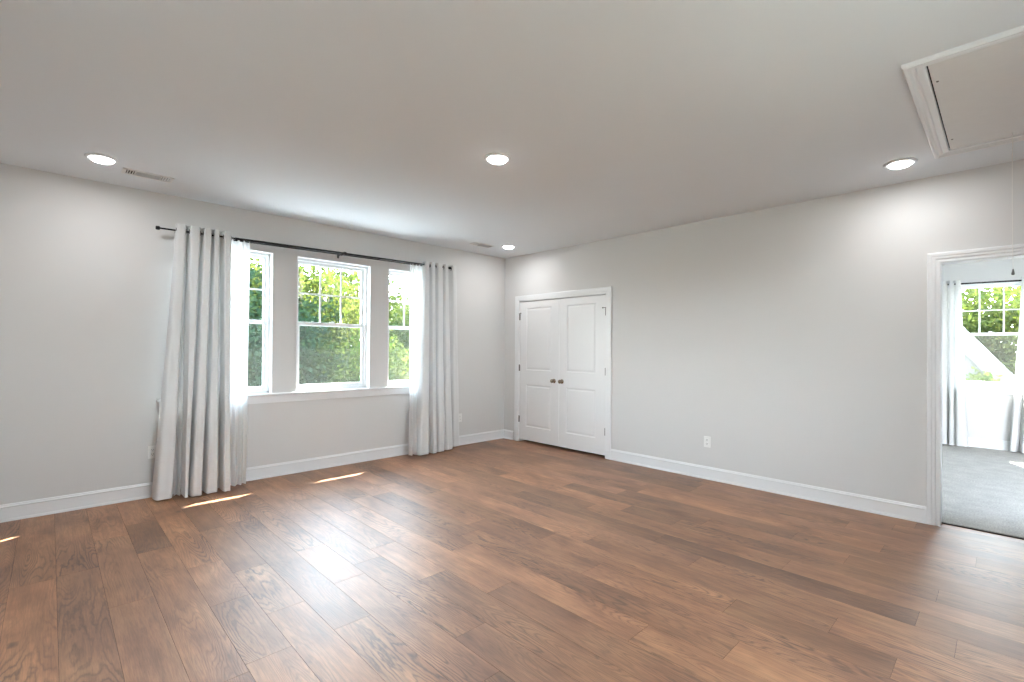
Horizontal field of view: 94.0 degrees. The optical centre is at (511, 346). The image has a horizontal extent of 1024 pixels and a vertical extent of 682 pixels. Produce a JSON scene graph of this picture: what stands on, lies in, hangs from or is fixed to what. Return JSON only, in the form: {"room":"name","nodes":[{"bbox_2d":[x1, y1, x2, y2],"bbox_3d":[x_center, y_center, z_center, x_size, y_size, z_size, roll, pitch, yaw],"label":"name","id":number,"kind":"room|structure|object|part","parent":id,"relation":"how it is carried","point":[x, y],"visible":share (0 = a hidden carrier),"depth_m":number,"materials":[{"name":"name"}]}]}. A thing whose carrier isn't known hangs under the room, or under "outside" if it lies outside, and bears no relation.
{"room":"empty bonus room","nodes":[
{"label":"empty bonus room","id":0,"kind":"room"},
{"bbox_2d":[0,163,504,504],"bbox_3d":[-0.500,0.043,7.063,10.900,3.290,0.190,1,-1,-44],"label":"wall","id":1,"kind":"structure","parent":0,"point":[86,268],"depth_m":4.16,"materials":[{"name":"paint"}]},
{"bbox_2d":[148,445,155,458],"bbox_3d":[-3.226,0.947,4.290,0.070,0.115,0.009,1,-1,-44],"label":"outlet","id":2,"kind":"object","parent":1,"relation":"attached to","point":[151,449],"visible":0.92,"depth_m":4.28,"materials":[{"name":"plastic"}]},
{"bbox_2d":[174,239,273,393],"bbox_3d":[-2.866,-0.254,4.756,0.866,1.477,0.168,1,-1,-44],"label":"window","id":3,"kind":"structure","parent":1,"relation":"in","point":[268,257],"depth_m":5.03,"materials":[{"name":"paint"}]},
{"bbox_3d":[-2.901,-0.601,4.797,0.798,0.716,0.026,1,-1,-44],"label":"sash","id":4,"kind":"part","parent":3,"relation":"part of","materials":[{"name":"plastic"}]},
{"bbox_3d":[-2.885,0.086,4.771,0.798,0.738,0.028,1,-1,-44],"label":"sash","id":5,"kind":"part","parent":3,"relation":"part of","materials":[{"name":"plastic"}]},
{"bbox_3d":[-2.893,-0.249,4.784,0.846,1.467,0.090,1,-1,-44],"label":"frame","id":6,"kind":"part","parent":3,"relation":"part of","materials":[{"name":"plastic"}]},
{"bbox_2d":[0,429,503,522],"bbox_3d":[-2.183,1.298,5.293,5.746,0.132,0.019,1,-1,-44],"label":"baseboard","id":7,"kind":"structure","parent":1,"relation":"attached to","point":[71,502],"depth_m":4.26,"materials":[{"name":"paint"}]},
{"bbox_2d":[156,385,409,409],"bbox_3d":[-2.041,0.542,5.477,3.310,0.099,0.119,1,-1,-44],"label":"window sill","id":8,"kind":"structure","parent":1,"relation":"attached to","point":[256,398],"depth_m":5.35,"materials":[{"name":"paint"}]},
{"bbox_2d":[155,226,450,268],"bbox_3d":[-2.016,-1.045,5.380,3.236,0.102,0.120,1,-1,-44],"label":"curtain rod","id":9,"kind":"object","parent":1,"relation":"attached to","point":[338,254],"visible":0.87,"depth_m":5.22,"materials":[{"name":"black metal"}]},
{"bbox_2d":[151,223,231,500],"bbox_3d":[-2.893,0.115,4.363,0.601,2.450,0.247,1,-1,-44],"label":"curtain","id":10,"kind":"object","parent":9,"relation":"hanging from","point":[198,258],"visible":1,"depth_m":4.38,"materials":[{"name":"fabric"}]},
{"bbox_3d":[-2.908,-1.055,4.462,0.620,0.023,0.015,1,-1,-44],"label":"rod","id":11,"kind":"part","parent":9,"relation":"part of","materials":[{"name":"black metal"}]},
{"bbox_2d":[174,239,249,495],"bbox_3d":[-2.818,0.131,4.521,0.629,2.405,0.169,1,-1,-44],"label":"sheer curtain","id":12,"kind":"object","parent":9,"relation":"hanging from","point":[240,251],"visible":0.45,"depth_m":4.67,"materials":[{"name":"fabric"}]},
{"bbox_3d":[-2.297,-1.057,5.053,1.120,0.038,0.023,1,-1,-44],"label":"rod","id":13,"kind":"part","parent":9,"relation":"part of","materials":[{"name":"black metal"}]},
{"bbox_3d":[-2.025,-1.050,5.389,2.938,0.052,0.014,1,-1,-44],"label":"rod","id":14,"kind":"part","parent":9,"relation":"part of","materials":[{"name":"black metal"}]},
{"bbox_3d":[-1.363,-1.061,5.957,1.480,0.040,0.021,1,-1,-44],"label":"rod","id":15,"kind":"part","parent":9,"relation":"part of","materials":[{"name":"black metal"}]},
{"bbox_2d":[408,263,448,455],"bbox_3d":[-1.083,0.148,6.200,0.659,2.420,0.165,1,-1,-44],"label":"sheer curtain","id":16,"kind":"object","parent":9,"relation":"hanging from","point":[415,271],"visible":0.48,"depth_m":6.09,"materials":[{"name":"fabric"}]},
{"bbox_2d":[416,261,458,454],"bbox_3d":[-0.941,0.135,6.293,0.750,2.466,0.193,1,-1,-44],"label":"curtain","id":17,"kind":"object","parent":9,"relation":"hanging from","point":[438,351],"visible":0.99,"depth_m":6.24,"materials":[{"name":"fabric"}]},
{"bbox_2d":[296,256,370,391],"bbox_3d":[-2.074,-0.243,5.522,0.866,1.477,0.168,1,-1,-44],"label":"window","id":18,"kind":"structure","parent":1,"relation":"in","point":[365,270],"depth_m":5.66,"materials":[{"name":"paint"}]},
{"bbox_2d":[298,266,360,323],"bbox_3d":[-2.108,-0.593,5.563,0.738,0.650,0.012,1,-1,-44],"label":"grille","id":19,"kind":"object","parent":18,"relation":"attached to","point":[336,267],"depth_m":5.64,"materials":[{"name":"plastic"}]},
{"bbox_3d":[-2.108,-0.590,5.563,0.798,0.716,0.026,1,-1,-44],"label":"sash","id":20,"kind":"part","parent":18,"relation":"part of","materials":[{"name":"plastic"}]},
{"bbox_3d":[-2.092,0.097,5.537,0.798,0.738,0.028,1,-1,-44],"label":"sash","id":21,"kind":"part","parent":18,"relation":"part of","materials":[{"name":"plastic"}]},
{"bbox_2d":[387,268,409,386],"bbox_3d":[-1.283,-0.232,6.287,0.866,1.477,0.168,1,-1,-44],"label":"window","id":22,"kind":"structure","parent":1,"relation":"in","point":[392,272],"depth_m":6.12,"materials":[{"name":"paint"}]},
{"bbox_3d":[-1.301,0.108,6.301,0.798,0.738,0.028,1,-1,-44],"label":"sash","id":23,"kind":"part","parent":22,"relation":"part of","materials":[{"name":"plastic"}]},
{"bbox_3d":[-1.317,-0.578,6.328,0.798,0.716,0.026,1,-1,-44],"label":"sash","id":24,"kind":"part","parent":22,"relation":"part of","materials":[{"name":"plastic"}]},
{"bbox_2d":[389,277,409,325],"bbox_3d":[-1.317,-0.581,6.328,0.738,0.650,0.012,1,-1,-44],"label":"grille","id":25,"kind":"object","parent":22,"relation":"attached to","point":[403,301],"depth_m":6.24,"materials":[{"name":"plastic"}]},
{"bbox_2d":[0,0,1023,258],"bbox_3d":[-0.006,-1.449,3.018,5.956,0.150,6.351,1,-1,-44],"label":"ceiling","id":26,"kind":"structure","parent":0,"point":[613,118],"depth_m":2.71,"materials":[{"name":"paint"}]},
{"bbox_2d":[84,153,118,163],"bbox_3d":[-3.033,-1.380,3.534,0.194,0.029,0.194,1,-1,-44],"label":"recessed light","id":27,"kind":"object","parent":26,"relation":"in","point":[96,157],"visible":1,"depth_m":3.50,"materials":[{"name":"paint"}]},
{"bbox_2d":[121,167,174,182],"bbox_3d":[-2.954,-1.388,3.881,0.330,0.010,0.150,1,-1,-44],"label":"ceiling vent","id":28,"kind":"object","parent":26,"relation":"in","point":[128,171],"visible":1,"depth_m":3.87,"materials":[{"name":"metal"}]},
{"bbox_2d":[470,242,494,247],"bbox_3d":[-0.394,-1.351,6.370,0.330,0.010,0.150,1,-1,-44],"label":"ceiling vent","id":29,"kind":"object","parent":26,"relation":"in","point":[475,243],"visible":1,"depth_m":6.37,"materials":[{"name":"metal"}]},
{"bbox_2d":[484,153,510,163],"bbox_3d":[-0.104,-1.357,3.475,0.194,0.029,0.194,1,-1,-44],"label":"recessed light","id":30,"kind":"object","parent":26,"relation":"in","point":[494,158],"visible":1,"depth_m":3.43,"materials":[{"name":"paint"}]},
{"bbox_2d":[501,245,515,248],"bbox_3d":[-0.043,-1.338,6.438,0.194,0.029,0.194,1,-1,-44],"label":"recessed light","id":31,"kind":"object","parent":26,"relation":"in","point":[503,246],"visible":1,"depth_m":6.39,"materials":[{"name":"paint"}]},
{"bbox_2d":[883,158,916,168],"bbox_3d":[2.849,-1.333,3.507,0.194,0.029,0.194,1,-1,-44],"label":"recessed light","id":32,"kind":"object","parent":26,"relation":"in","point":[904,162],"visible":1,"depth_m":3.47,"materials":[{"name":"paint"}]},
{"bbox_2d":[901,25,1023,158],"bbox_3d":[2.701,-1.359,2.583,1.544,0.052,0.749,1,-1,-44],"label":"attic hatch","id":33,"kind":"object","parent":26,"relation":"attached to","point":[978,85],"visible":1,"depth_m":2.55,"materials":[{"name":"paint"}]},
{"bbox_3d":[2.701,-1.359,2.583,1.363,0.015,0.568,1,-1,-44],"label":"panel","id":34,"kind":"part","parent":33,"relation":"part of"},
{"bbox_2d":[1011,132,1014,274],"bbox_3d":[3.148,-0.899,3.000,0.016,0.900,0.016,1,-1,-44],"label":"pull cord","id":35,"kind":"object","parent":33,"relation":"hanging from","point":[1012,272],"visible":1,"depth_m":3.00,"materials":[{"name":"fabric"}]},
{"bbox_2d":[0,438,1023,681],"bbox_3d":[2.010,1.444,4.122,10.350,0.132,7.730,1,-1,-44],"label":"floor","id":36,"kind":"structure","parent":0,"point":[579,506],"depth_m":2.79,"materials":[{"name":"brown wood"}]},
{"bbox_2d":[526,440,604,455],"bbox_3d":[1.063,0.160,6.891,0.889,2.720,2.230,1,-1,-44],"label":"threshold","id":37,"kind":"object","parent":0,"point":[526,440],"depth_m":6.71,"materials":[{"name":"brown wood"}]},
{"bbox_2d":[504,159,1023,505],"bbox_3d":[2.128,0.026,5.069,0.115,2.740,6.331,1,-1,-44],"label":"wall","id":38,"kind":"structure","parent":0,"point":[792,338],"depth_m":4.49,"materials":[{"name":"paint"}]},
{"bbox_2d":[504,429,513,439],"bbox_3d":[-0.057,1.327,7.214,0.019,0.132,0.213,1,-1,-44],"label":"baseboard","id":39,"kind":"structure","parent":38,"relation":"attached to","point":[508,434],"depth_m":7.21,"materials":[{"name":"paint"}]},
{"bbox_2d":[518,299,559,445],"bbox_3d":[0.362,0.354,6.788,0.100,2.011,0.776,1,-1,-44],"label":"door","id":40,"kind":"structure","parent":38,"relation":"in","point":[538,418],"depth_m":6.78,"materials":[{"name":"paint"}]},
{"bbox_3d":[0.373,0.857,6.797,0.008,0.610,0.480,1,-1,-44],"label":"raised panel","id":41,"kind":"part","parent":40,"relation":"part of","materials":[{"name":"paint"}]},
{"bbox_3d":[0.381,-0.109,6.803,0.008,0.901,0.480,1,-1,-44],"label":"raised panel","id":42,"kind":"part","parent":40,"relation":"part of","materials":[{"name":"paint"}]},
{"bbox_2d":[514,286,611,459],"bbox_3d":[0.678,0.324,6.552,0.135,2.141,1.698,1,-1,-44],"label":"door frame","id":43,"kind":"structure","parent":38,"relation":"attached to","point":[602,290],"depth_m":6.17,"materials":[{"name":"paint"}]},
{"bbox_2d":[558,295,605,454],"bbox_3d":[0.903,0.355,6.228,0.100,2.011,0.776,1,-1,-44],"label":"door","id":44,"kind":"structure","parent":38,"relation":"in","point":[582,322],"depth_m":6.23,"materials":[{"name":"paint"}]},
{"bbox_3d":[0.898,0.857,6.255,0.008,0.610,0.480,1,-1,-44],"label":"raised panel","id":45,"kind":"part","parent":44,"relation":"part of","materials":[{"name":"paint"}]},
{"bbox_3d":[0.905,-0.108,6.261,0.008,0.901,0.480,1,-1,-44],"label":"raised panel","id":46,"kind":"part","parent":44,"relation":"part of","materials":[{"name":"paint"}]},
{"bbox_2d":[704,436,710,447],"bbox_3d":[2.058,1.004,5.038,0.009,0.115,0.070,1,-1,-44],"label":"outlet","id":47,"kind":"object","parent":38,"relation":"attached to","point":[707,440],"visible":1,"depth_m":5.03,"materials":[{"name":"plastic"}]},
{"bbox_2d":[610,449,926,523],"bbox_3d":[2.247,1.330,4.831,0.019,0.132,2.960,1,-1,-44],"label":"baseboard","id":48,"kind":"structure","parent":38,"relation":"attached to","point":[901,510],"depth_m":4.49,"materials":[{"name":"paint"}]},
{"bbox_2d":[926,244,1023,525],"bbox_3d":[3.668,0.331,3.472,0.153,2.135,0.980,1,-1,-44],"label":"door frame","id":49,"kind":"structure","parent":38,"relation":"attached to","point":[934,260],"depth_m":3.74,"materials":[{"name":"paint"}]},
{"bbox_2d":[942,522,1023,539],"bbox_3d":[3.688,1.397,3.493,0.016,0.008,0.813,1,-1,-44],"label":"trim","id":50,"kind":"structure","parent":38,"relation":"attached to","point":[942,522],"depth_m":3.61,"materials":[{"name":"brown wood"}]},
{"bbox_2d":[943,258,1023,440],"bbox_3d":[6.863,0.100,6.705,0.190,3.290,5.000,1,-1,-44],"label":"wall","id":51,"kind":"structure","parent":0,"point":[989,416],"depth_m":6.73,"materials":[{"name":"paint"}]},
{"bbox_2d":[947,280,1021,284],"bbox_3d":[6.726,-0.884,6.654,0.116,0.082,1.278,1,-1,-44],"label":"curtain rod","id":52,"kind":"object","parent":51,"relation":"attached to","point":[1005,280],"visible":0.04,"depth_m":6.65,"materials":[{"name":"black metal"}]},
{"bbox_2d":[942,280,967,446],"bbox_3d":[6.366,0.230,6.887,0.154,2.365,0.312,1,-1,-44],"label":"curtain","id":53,"kind":"object","parent":52,"relation":"hanging from","point":[954,415],"visible":0.82,"depth_m":6.88,"materials":[{"name":"white fabric"}]},
{"bbox_2d":[1009,276,1023,452],"bbox_3d":[6.885,0.235,6.339,0.168,2.355,0.390,1,-1,-44],"label":"curtain","id":54,"kind":"object","parent":52,"relation":"hanging from","point":[1017,426],"visible":1,"depth_m":6.41,"materials":[{"name":"white fabric"}]},
{"bbox_2d":[965,386,1013,394],"bbox_3d":[6.743,0.616,6.721,0.119,0.099,1.100,1,-1,-44],"label":"window sill","id":55,"kind":"structure","parent":51,"relation":"attached to","point":[969,389],"depth_m":6.70,"materials":[{"name":"paint"}]},
{"bbox_2d":[961,281,1021,387],"bbox_3d":[6.789,-0.169,6.765,0.168,1.477,0.860,1,-1,-44],"label":"window","id":56,"kind":"structure","parent":51,"relation":"in","point":[1000,284],"depth_m":6.78,"materials":[{"name":"paint"}]},
{"bbox_3d":[6.803,0.171,6.779,0.028,0.738,0.792,1,-1,-44],"label":"sash","id":57,"kind":"part","parent":56,"relation":"part of","materials":[{"name":"plastic"}]},
{"bbox_3d":[6.831,-0.515,6.805,0.026,0.716,0.792,1,-1,-44],"label":"sash","id":58,"kind":"part","parent":56,"relation":"part of","materials":[{"name":"plastic"}]},
{"bbox_2d":[962,287,1019,332],"bbox_3d":[6.831,-0.518,6.805,0.012,0.650,0.732,1,-1,-44],"label":"grille","id":59,"kind":"object","parent":56,"relation":"attached to","point":[1003,309],"depth_m":6.78,"materials":[{"name":"plastic"}]},
{"bbox_2d":[968,437,1019,451],"bbox_3d":[6.778,1.366,6.624,0.019,0.132,4.700,1,-1,-44],"label":"baseboard","id":60,"kind":"structure","parent":51,"relation":"attached to","point":[972,442],"depth_m":6.70,"materials":[{"name":"paint"}]},
{"label":"outside","id":61,"kind":"structure","parent":0,"visible":0},
{"label":"ground","id":62,"kind":"structure","parent":61,"visible":0},
{"bbox_2d":[249,258,310,363],"bbox_3d":[-9.045,0.392,15.034,5.788,8.762,5.894,1,0,-10],"label":"tree","id":63,"kind":"object","parent":62,"relation":"on","point":[251,258],"visible":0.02,"depth_m":15.30,"materials":[{"name":"green plant"}]},
{"bbox_2d":[248,262,348,386],"bbox_3d":[-6.896,1.229,11.962,5.438,7.085,4.870,0,0,10],"label":"tree","id":64,"kind":"object","parent":62,"relation":"on","point":[257,359],"visible":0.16,"depth_m":11.69,"materials":[{"name":"green plant"}]},
{"bbox_2d":[248,258,360,371],"bbox_3d":[-6.172,0.829,13.870,4.660,7.921,4.120,1,-1,-44],"label":"tree","id":65,"kind":"object","parent":62,"relation":"on","point":[314,287],"visible":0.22,"depth_m":13.77,"materials":[{"name":"green plant"}]},
{"bbox_2d":[248,258,408,379],"bbox_3d":[-8.436,0.454,25.808,39.432,11.186,8.053,1,-1,-44],"label":"treeline","id":66,"kind":"object","parent":62,"relation":"on","point":[252,259],"visible":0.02,"depth_m":24.06,"materials":[{"name":"green plant"}]},
{"bbox_2d":[299,338,360,383],"bbox_3d":[-4.723,2.311,12.075,3.751,4.962,3.196,1,-1,-44],"label":"tree","id":67,"kind":"object","parent":62,"relation":"on","point":[355,364],"visible":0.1,"depth_m":12.05,"materials":[{"name":"green plant"}]},
{"bbox_2d":[304,266,357,366],"bbox_3d":[-7.092,0.234,17.649,4.775,9.145,4.623,1,-1,-44],"label":"tree","id":68,"kind":"object","parent":62,"relation":"on","point":[317,266],"visible":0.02,"depth_m":18.01,"materials":[{"name":"green plant"}]},
{"bbox_2d":[317,328,409,383],"bbox_3d":[-4.042,2.070,13.721,3.827,5.474,3.910,1,0,-35],"label":"tree","id":69,"kind":"object","parent":62,"relation":"on","point":[394,365],"visible":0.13,"depth_m":13.04,"materials":[{"name":"green plant"}]},
{"bbox_2d":[351,277,409,379],"bbox_3d":[-3.170,1.194,16.474,4.228,7.273,4.618,0,0,3],"label":"tree","id":70,"kind":"object","parent":62,"relation":"on","point":[403,336],"visible":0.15,"depth_m":15.59,"materials":[{"name":"green plant"}]},
{"bbox_2d":[965,366,1002,381],"bbox_3d":[8.214,2.609,8.620,1.344,4.527,1.291,1,-1,-44],"label":"tree","id":71,"kind":"object","parent":62,"relation":"on","point":[988,377],"visible":0.02,"depth_m":8.34,"materials":[{"name":"green plant"}]},
{"bbox_2d":[963,327,1014,382],"bbox_3d":[10.506,1.996,11.620,5.300,5.820,5.084,1,-1,-44],"label":"house","id":72,"kind":"structure","parent":62,"relation":"on","point":[976,355],"depth_m":9.39,"materials":[{"name":"paint"}]},
{"bbox_2d":[961,288,1019,372],"bbox_3d":[11.633,1.546,13.712,5.553,6.771,5.783,0,0,16],"label":"tree","id":73,"kind":"object","parent":62,"relation":"on","point":[972,326],"visible":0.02,"depth_m":11.75,"materials":[{"name":"green plant"}]},
{"bbox_2d":[961,286,1020,352],"bbox_3d":[17.407,1.415,18.870,6.966,9.701,23.858,1,0,-42],"label":"treeline","id":74,"kind":"object","parent":62,"relation":"on","point":[1009,287],"visible":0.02,"depth_m":17.05,"materials":[{"name":"green plant"}]},
{"bbox_2d":[979,286,1020,375],"bbox_3d":[13.226,1.426,10.674,5.456,6.997,5.038,1,-1,-44],"label":"tree","id":75,"kind":"object","parent":62,"relation":"on","point":[1016,298],"visible":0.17,"depth_m":11.52,"materials":[{"name":"green plant"}]}
]}

